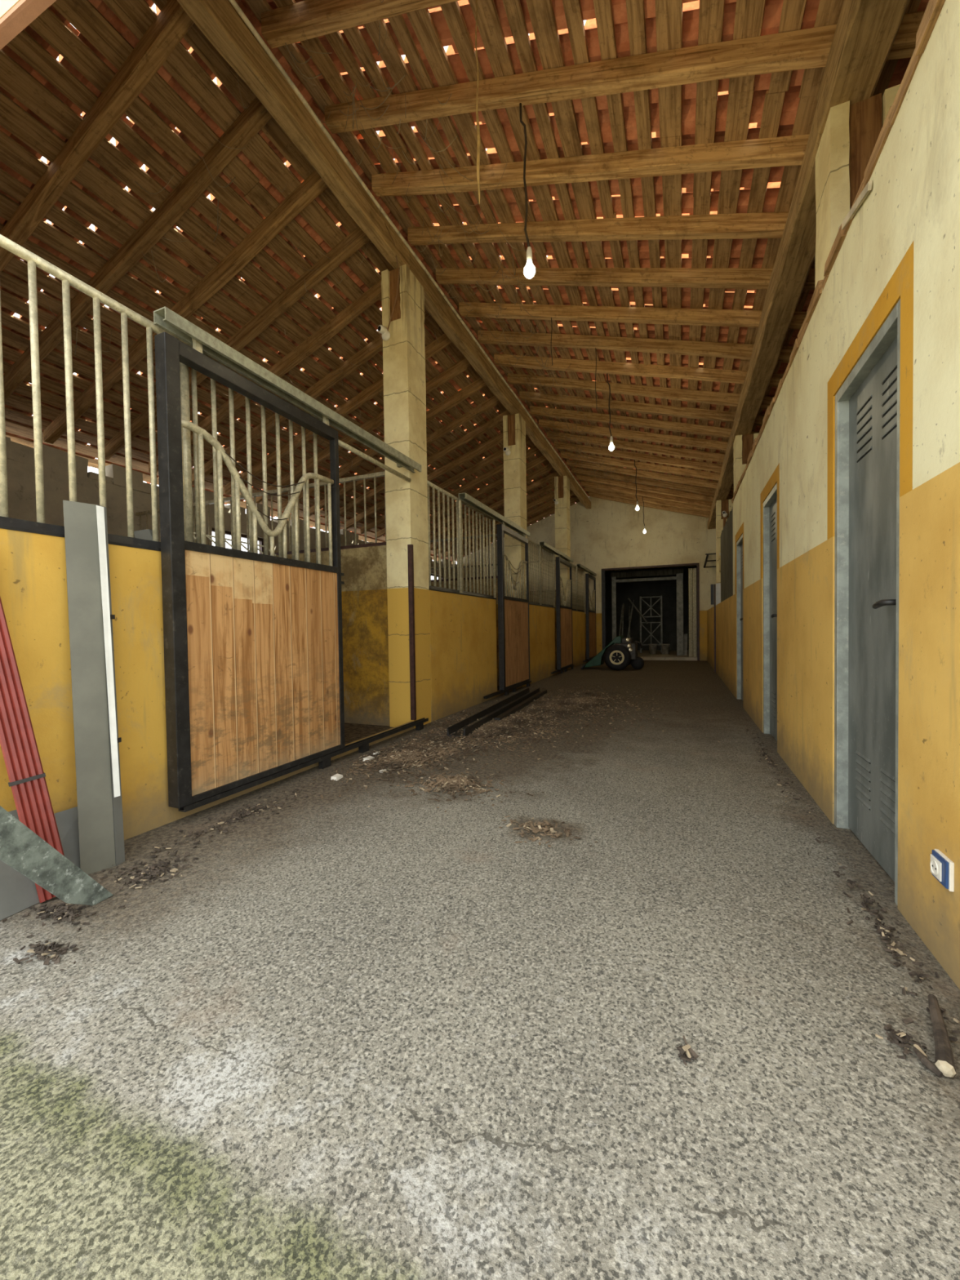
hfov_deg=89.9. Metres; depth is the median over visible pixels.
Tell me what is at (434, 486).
grille
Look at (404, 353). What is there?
concrete post
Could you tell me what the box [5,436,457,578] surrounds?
wall
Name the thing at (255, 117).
rafter
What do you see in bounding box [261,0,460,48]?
rafter
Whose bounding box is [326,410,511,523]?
rafter
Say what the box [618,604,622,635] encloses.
leaning pole
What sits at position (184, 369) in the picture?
support pole
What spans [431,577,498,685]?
wall partition
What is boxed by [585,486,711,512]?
rafter
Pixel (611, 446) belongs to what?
lamp
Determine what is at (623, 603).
leaning pole
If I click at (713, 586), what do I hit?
post
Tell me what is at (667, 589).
wall
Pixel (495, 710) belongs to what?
channel
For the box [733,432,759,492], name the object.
concrete post
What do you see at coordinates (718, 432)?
rafter
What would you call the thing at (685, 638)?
plank
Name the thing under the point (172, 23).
rafter
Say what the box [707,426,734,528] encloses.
beam
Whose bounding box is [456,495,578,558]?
rafter
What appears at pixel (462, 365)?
rafter
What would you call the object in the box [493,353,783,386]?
rafter
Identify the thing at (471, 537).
grille
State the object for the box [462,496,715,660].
wall
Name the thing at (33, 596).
wall
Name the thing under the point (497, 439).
rafter
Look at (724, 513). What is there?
camera
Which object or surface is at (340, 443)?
tube
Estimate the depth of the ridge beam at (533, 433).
9.67 m
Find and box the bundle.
[0,597,64,902]
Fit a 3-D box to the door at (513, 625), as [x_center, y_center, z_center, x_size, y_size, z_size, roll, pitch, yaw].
[0.568,-0.541,7.663,0.080,2.517,1.405,0,1,23]
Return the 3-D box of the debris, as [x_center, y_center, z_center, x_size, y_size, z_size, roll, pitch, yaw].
[1.357,0.830,5.803,3.044,0.058,7.706,0,1,23]
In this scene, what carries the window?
in the wall at (20, 469)
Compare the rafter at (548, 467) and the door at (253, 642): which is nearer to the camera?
the door at (253, 642)
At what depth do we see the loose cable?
4.79 m
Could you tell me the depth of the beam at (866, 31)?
2.31 m
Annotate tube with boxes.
[337,439,411,482]
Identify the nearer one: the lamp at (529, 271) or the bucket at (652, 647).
the lamp at (529, 271)
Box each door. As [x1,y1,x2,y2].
[154,331,344,808]
[497,520,529,690]
[555,554,573,669]
[585,571,596,659]
[736,533,743,701]
[763,482,777,741]
[834,298,900,905]
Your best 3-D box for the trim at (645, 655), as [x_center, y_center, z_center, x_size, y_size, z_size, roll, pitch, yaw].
[5.903,0.495,16.369,2.680,0.090,4.480,0,1,23]
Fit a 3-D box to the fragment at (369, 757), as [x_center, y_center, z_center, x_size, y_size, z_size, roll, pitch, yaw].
[-0.856,0.915,3.699,0.054,0.027,0.086,0,1,23]
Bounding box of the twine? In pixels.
[475,0,479,204]
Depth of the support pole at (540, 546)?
9.21 m
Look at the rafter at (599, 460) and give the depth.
10.28 m
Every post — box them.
[381,264,431,728]
[502,413,526,686]
[554,475,571,669]
[711,584,715,672]
[715,499,733,583]
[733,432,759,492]
[814,84,900,288]
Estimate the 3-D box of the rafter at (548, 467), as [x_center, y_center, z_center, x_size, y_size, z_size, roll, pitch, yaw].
[-0.115,-3.434,12.284,4.320,1.671,0.109,0,1,23]
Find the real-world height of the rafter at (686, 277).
1.765 m
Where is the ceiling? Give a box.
[0,0,928,564]
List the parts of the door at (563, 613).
head rail, wooden panel, rail, rail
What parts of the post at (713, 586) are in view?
dark panel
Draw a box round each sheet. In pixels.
[0,809,39,919]
[53,806,79,868]
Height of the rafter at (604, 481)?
1.769 m
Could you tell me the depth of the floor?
1.18 m
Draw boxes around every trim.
[0,0,56,49]
[637,649,697,660]
[731,0,945,502]
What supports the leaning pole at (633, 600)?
on the trim at (645, 655)
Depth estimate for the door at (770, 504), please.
4.33 m
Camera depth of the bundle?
1.81 m
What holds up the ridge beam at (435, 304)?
on the concrete post at (404, 353)
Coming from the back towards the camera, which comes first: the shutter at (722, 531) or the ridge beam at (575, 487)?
the ridge beam at (575, 487)
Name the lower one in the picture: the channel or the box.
the channel
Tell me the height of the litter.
0.037 m
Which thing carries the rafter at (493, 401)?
on the ridge beam at (435, 304)
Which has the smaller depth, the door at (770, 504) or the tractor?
the door at (770, 504)
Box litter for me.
[0,722,959,1065]
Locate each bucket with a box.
[648,644,657,653]
[660,644,670,654]
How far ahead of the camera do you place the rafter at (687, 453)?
9.11 m
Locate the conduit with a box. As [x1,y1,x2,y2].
[228,0,591,501]
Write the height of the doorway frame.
2.790 m
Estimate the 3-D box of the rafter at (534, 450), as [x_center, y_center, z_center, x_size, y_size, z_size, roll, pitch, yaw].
[-0.588,-3.398,11.149,4.320,1.678,0.097,0,1,23]
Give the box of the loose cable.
[384,222,399,330]
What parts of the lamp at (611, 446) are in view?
cord, bulb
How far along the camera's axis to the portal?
15.06 m
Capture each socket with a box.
[929,848,954,892]
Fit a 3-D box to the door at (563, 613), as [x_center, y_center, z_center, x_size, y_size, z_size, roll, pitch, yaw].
[1.931,-0.636,10.931,0.080,2.517,1.350,0,1,23]
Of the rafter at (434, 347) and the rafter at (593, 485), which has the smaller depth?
the rafter at (434, 347)
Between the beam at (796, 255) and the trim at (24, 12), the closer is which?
the trim at (24, 12)
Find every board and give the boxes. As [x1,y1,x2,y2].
[0,805,113,906]
[715,582,720,604]
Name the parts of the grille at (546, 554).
rail, rail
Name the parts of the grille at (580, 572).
rail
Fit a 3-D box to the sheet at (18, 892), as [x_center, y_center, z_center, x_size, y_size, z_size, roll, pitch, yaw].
[-1.748,0.821,1.740,0.166,0.332,0.220,0,1,23]
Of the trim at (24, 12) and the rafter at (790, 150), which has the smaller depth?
the trim at (24, 12)
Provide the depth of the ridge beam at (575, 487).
13.15 m
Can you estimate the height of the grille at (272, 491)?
0.469 m
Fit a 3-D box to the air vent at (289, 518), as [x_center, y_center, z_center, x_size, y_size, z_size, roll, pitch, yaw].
[-2.192,-1.218,5.573,0.051,0.449,0.060,0,1,23]
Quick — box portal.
[610,568,684,655]
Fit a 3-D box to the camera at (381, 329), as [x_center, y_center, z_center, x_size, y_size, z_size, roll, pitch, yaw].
[-0.970,-3.094,4.837,0.108,0.129,0.095,0,1,23]
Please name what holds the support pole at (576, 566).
attached to the grille at (580, 572)
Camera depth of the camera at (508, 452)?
8.17 m
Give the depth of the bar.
5.96 m
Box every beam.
[177,0,409,269]
[408,250,519,414]
[519,403,566,475]
[566,468,591,509]
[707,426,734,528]
[733,105,822,439]
[817,0,910,133]
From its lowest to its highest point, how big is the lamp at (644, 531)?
0.975 m
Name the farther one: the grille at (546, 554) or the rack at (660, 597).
the rack at (660, 597)
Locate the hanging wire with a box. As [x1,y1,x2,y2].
[595,347,596,407]
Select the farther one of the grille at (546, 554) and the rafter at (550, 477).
the rafter at (550, 477)
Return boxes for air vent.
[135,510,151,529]
[245,502,248,551]
[252,491,263,519]
[287,514,291,554]
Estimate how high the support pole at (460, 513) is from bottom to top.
1.137 m
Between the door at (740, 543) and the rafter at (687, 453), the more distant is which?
the rafter at (687, 453)
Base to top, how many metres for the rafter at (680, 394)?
1.758 m
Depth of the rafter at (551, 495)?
13.59 m
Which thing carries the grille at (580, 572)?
in the wall at (33, 596)
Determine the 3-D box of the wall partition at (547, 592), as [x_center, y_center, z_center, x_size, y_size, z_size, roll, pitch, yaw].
[-0.052,-0.228,12.600,4.200,1.885,0.160,0,1,23]
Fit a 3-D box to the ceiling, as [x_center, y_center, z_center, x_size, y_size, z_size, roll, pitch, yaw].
[1.174,-3.470,8.127,11.005,1.972,14.515,0,1,23]
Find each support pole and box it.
[179,362,193,542]
[457,499,462,592]
[492,519,496,597]
[538,545,542,604]
[552,553,555,606]
[576,566,577,610]
[583,570,585,611]
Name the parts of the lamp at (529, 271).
cord, bulb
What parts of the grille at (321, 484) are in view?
rail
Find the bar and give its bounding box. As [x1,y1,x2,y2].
[494,689,546,720]
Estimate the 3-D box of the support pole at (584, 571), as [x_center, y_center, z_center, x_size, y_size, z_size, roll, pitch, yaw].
[2.928,-1.368,13.459,0.048,1.137,0.042,0,1,23]
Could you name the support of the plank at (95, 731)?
on the floor
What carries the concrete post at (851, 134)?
on the trim at (934, 7)
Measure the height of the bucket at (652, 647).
0.330 m
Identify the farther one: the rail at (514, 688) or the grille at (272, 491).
the rail at (514, 688)
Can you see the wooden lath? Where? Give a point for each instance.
(868, 188)
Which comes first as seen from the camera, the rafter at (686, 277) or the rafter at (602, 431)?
the rafter at (686, 277)
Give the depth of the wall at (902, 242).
1.61 m
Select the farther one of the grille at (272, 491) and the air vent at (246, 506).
the air vent at (246, 506)
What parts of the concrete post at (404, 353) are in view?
corner guard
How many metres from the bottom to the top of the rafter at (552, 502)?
1.680 m
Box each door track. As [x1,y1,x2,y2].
[153,306,421,472]
[458,492,529,536]
[539,541,573,562]
[576,564,596,576]
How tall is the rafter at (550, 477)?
1.671 m
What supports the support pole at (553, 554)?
attached to the grille at (546, 554)
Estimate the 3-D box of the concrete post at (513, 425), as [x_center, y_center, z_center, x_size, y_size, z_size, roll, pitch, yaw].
[0.631,-1.524,8.399,0.296,4.647,0.371,0,1,23]
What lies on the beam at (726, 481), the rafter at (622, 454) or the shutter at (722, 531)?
the rafter at (622, 454)
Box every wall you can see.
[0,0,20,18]
[0,528,588,839]
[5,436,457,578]
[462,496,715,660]
[605,565,697,650]
[706,0,959,989]
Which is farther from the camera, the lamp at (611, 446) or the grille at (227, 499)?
the lamp at (611, 446)
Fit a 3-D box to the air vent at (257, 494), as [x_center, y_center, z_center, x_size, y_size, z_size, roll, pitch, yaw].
[-2.627,-1.595,5.744,0.164,0.320,0.060,0,1,23]
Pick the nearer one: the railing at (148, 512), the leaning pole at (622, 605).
the railing at (148, 512)
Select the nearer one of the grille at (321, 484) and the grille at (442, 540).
the grille at (321, 484)
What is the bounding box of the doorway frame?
[601,563,699,660]
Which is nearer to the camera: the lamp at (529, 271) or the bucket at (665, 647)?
the lamp at (529, 271)
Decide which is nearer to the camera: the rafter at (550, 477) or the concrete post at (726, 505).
the concrete post at (726, 505)
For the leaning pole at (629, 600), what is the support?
on the leaning pole at (628, 606)
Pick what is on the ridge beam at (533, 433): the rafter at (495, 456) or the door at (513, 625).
the rafter at (495, 456)
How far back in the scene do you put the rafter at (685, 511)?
13.62 m
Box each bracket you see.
[703,553,715,568]
[723,517,725,526]
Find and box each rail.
[177,717,428,812]
[483,680,531,698]
[551,664,574,673]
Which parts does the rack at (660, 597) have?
shelf rail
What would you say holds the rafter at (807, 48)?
on the beam at (866, 31)
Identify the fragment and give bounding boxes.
[330,773,342,781]
[363,755,374,761]
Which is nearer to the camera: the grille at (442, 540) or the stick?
the stick
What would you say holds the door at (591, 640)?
hanging from the door track at (580, 566)
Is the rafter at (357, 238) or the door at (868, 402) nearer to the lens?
the door at (868, 402)
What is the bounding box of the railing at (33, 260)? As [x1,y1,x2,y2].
[0,234,319,563]
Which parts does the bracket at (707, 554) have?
arm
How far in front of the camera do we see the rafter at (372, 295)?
5.71 m
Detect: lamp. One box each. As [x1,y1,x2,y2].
[519,102,535,279]
[606,373,614,450]
[634,459,639,511]
[642,498,646,533]
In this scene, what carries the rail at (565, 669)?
on the floor
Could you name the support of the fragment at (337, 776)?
on the floor
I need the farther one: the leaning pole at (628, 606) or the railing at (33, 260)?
the leaning pole at (628, 606)
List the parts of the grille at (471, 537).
rail, rail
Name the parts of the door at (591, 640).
head rail, wooden panel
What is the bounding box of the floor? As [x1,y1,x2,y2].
[0,660,959,1279]
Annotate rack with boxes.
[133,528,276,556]
[640,595,662,653]
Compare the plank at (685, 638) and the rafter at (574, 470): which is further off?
the plank at (685, 638)
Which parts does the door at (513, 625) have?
head rail, wooden panel, rail, rail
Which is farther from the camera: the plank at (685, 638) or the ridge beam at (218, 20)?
the plank at (685, 638)
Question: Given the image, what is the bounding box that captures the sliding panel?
[688,568,697,657]
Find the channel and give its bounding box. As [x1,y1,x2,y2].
[447,687,539,737]
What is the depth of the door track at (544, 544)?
10.01 m
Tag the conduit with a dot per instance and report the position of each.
(234, 4)
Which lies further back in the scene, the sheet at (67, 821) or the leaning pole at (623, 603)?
the leaning pole at (623, 603)
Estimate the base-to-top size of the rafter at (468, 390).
1.675 m
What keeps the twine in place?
hanging from the rafter at (306, 20)
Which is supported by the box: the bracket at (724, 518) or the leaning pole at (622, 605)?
the bracket at (724, 518)
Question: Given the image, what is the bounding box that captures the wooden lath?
[838,180,872,230]
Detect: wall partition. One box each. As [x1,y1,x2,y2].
[276,545,390,726]
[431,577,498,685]
[529,591,556,668]
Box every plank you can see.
[62,500,124,874]
[683,634,687,655]
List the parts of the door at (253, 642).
head rail, rail, wooden panel, rail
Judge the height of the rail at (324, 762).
0.096 m
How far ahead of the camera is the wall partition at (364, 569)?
5.12 m
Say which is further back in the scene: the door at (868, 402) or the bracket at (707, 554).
the bracket at (707, 554)
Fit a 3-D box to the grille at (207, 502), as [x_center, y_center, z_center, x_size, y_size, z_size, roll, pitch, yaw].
[-3.378,-1.541,6.058,0.147,0.423,0.060,0,1,23]
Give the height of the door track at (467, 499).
0.077 m
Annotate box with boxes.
[718,551,720,571]
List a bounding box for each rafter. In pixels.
[0,0,194,272]
[3,97,272,402]
[43,170,328,444]
[104,226,369,459]
[148,279,381,472]
[191,307,430,484]
[224,333,452,495]
[255,356,471,503]
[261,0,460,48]
[281,377,486,511]
[309,395,500,515]
[324,10,924,133]
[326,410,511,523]
[346,432,503,529]
[360,435,531,533]
[371,133,809,196]
[377,445,540,537]
[407,211,788,245]
[430,455,547,521]
[430,463,553,532]
[430,471,559,539]
[430,482,554,549]
[435,267,815,289]
[436,490,555,554]
[445,490,574,556]
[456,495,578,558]
[458,302,807,329]
[478,329,793,362]
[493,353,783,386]
[507,373,774,408]
[519,391,764,426]
[529,405,759,438]
[538,418,728,450]
[546,431,724,462]
[554,441,722,472]
[560,450,733,483]
[566,459,733,491]
[571,466,733,498]
[576,474,732,502]
[581,480,712,507]
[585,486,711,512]
[588,492,710,517]
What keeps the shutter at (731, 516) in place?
attached to the wall at (902, 242)
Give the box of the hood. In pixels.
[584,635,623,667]
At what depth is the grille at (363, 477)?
5.16 m
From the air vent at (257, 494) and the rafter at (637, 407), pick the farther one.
the rafter at (637, 407)
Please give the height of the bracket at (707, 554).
0.427 m
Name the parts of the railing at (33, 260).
rail, rail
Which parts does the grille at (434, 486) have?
rail, rail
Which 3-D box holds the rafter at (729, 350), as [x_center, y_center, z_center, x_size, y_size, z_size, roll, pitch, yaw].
[2.539,-3.315,5.478,5.500,1.755,0.104,0,1,23]
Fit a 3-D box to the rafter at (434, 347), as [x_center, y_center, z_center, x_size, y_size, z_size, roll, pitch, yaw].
[-2.245,-3.279,7.178,4.320,1.686,0.102,0,1,23]
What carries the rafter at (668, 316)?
on the beam at (796, 255)
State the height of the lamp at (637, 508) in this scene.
1.038 m
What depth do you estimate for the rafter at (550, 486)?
12.99 m
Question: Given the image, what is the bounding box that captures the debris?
[245,677,732,847]
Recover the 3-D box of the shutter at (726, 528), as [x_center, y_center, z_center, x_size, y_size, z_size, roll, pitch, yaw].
[4.407,-1.401,8.582,0.025,1.420,0.803,0,1,23]
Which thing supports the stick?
on the floor
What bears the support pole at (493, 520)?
attached to the grille at (434, 486)
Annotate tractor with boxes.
[581,635,644,670]
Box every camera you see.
[377,324,390,341]
[503,447,511,455]
[722,511,727,517]
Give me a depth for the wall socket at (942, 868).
1.36 m
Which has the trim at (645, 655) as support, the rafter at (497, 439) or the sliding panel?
the sliding panel
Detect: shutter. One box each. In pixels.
[720,526,724,602]
[724,516,728,599]
[728,506,733,597]
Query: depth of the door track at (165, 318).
3.04 m
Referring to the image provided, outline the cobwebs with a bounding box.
[41,0,616,479]
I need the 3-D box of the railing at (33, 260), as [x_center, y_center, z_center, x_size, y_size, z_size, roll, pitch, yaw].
[-1.628,-1.063,2.703,0.084,1.191,2.110,0,1,23]
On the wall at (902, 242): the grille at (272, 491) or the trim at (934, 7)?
the trim at (934, 7)
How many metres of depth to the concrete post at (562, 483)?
11.58 m
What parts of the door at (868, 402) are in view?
handle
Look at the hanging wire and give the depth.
5.94 m
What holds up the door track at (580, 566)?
attached to the grille at (580, 572)
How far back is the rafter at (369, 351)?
6.40 m
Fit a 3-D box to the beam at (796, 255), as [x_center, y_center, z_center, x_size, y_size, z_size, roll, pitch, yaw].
[2.897,-2.979,4.824,0.232,0.221,4.750,0,1,23]
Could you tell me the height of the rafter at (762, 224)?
1.766 m
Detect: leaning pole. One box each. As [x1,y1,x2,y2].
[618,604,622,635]
[621,603,624,635]
[626,600,634,637]
[627,597,648,623]
[628,605,630,637]
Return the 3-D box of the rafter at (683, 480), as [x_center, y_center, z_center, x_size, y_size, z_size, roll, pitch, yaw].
[4.635,-3.455,10.502,5.500,1.766,0.108,0,1,23]
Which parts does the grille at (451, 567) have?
rail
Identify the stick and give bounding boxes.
[913,994,955,1077]
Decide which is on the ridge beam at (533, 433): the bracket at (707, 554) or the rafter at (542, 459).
the rafter at (542, 459)
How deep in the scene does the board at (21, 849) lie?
1.64 m
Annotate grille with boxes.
[204,499,213,534]
[222,497,232,549]
[266,488,276,530]
[319,481,328,551]
[338,471,386,549]
[426,480,496,599]
[430,537,457,582]
[431,560,555,592]
[462,533,497,580]
[526,537,555,608]
[571,563,585,612]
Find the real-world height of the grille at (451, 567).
0.785 m
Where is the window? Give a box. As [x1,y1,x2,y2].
[211,528,263,554]
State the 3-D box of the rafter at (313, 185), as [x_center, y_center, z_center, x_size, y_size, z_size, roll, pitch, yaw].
[-3.192,-3.214,4.908,4.320,1.684,0.098,0,1,23]
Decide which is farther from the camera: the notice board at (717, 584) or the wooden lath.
the notice board at (717, 584)
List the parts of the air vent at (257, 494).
rail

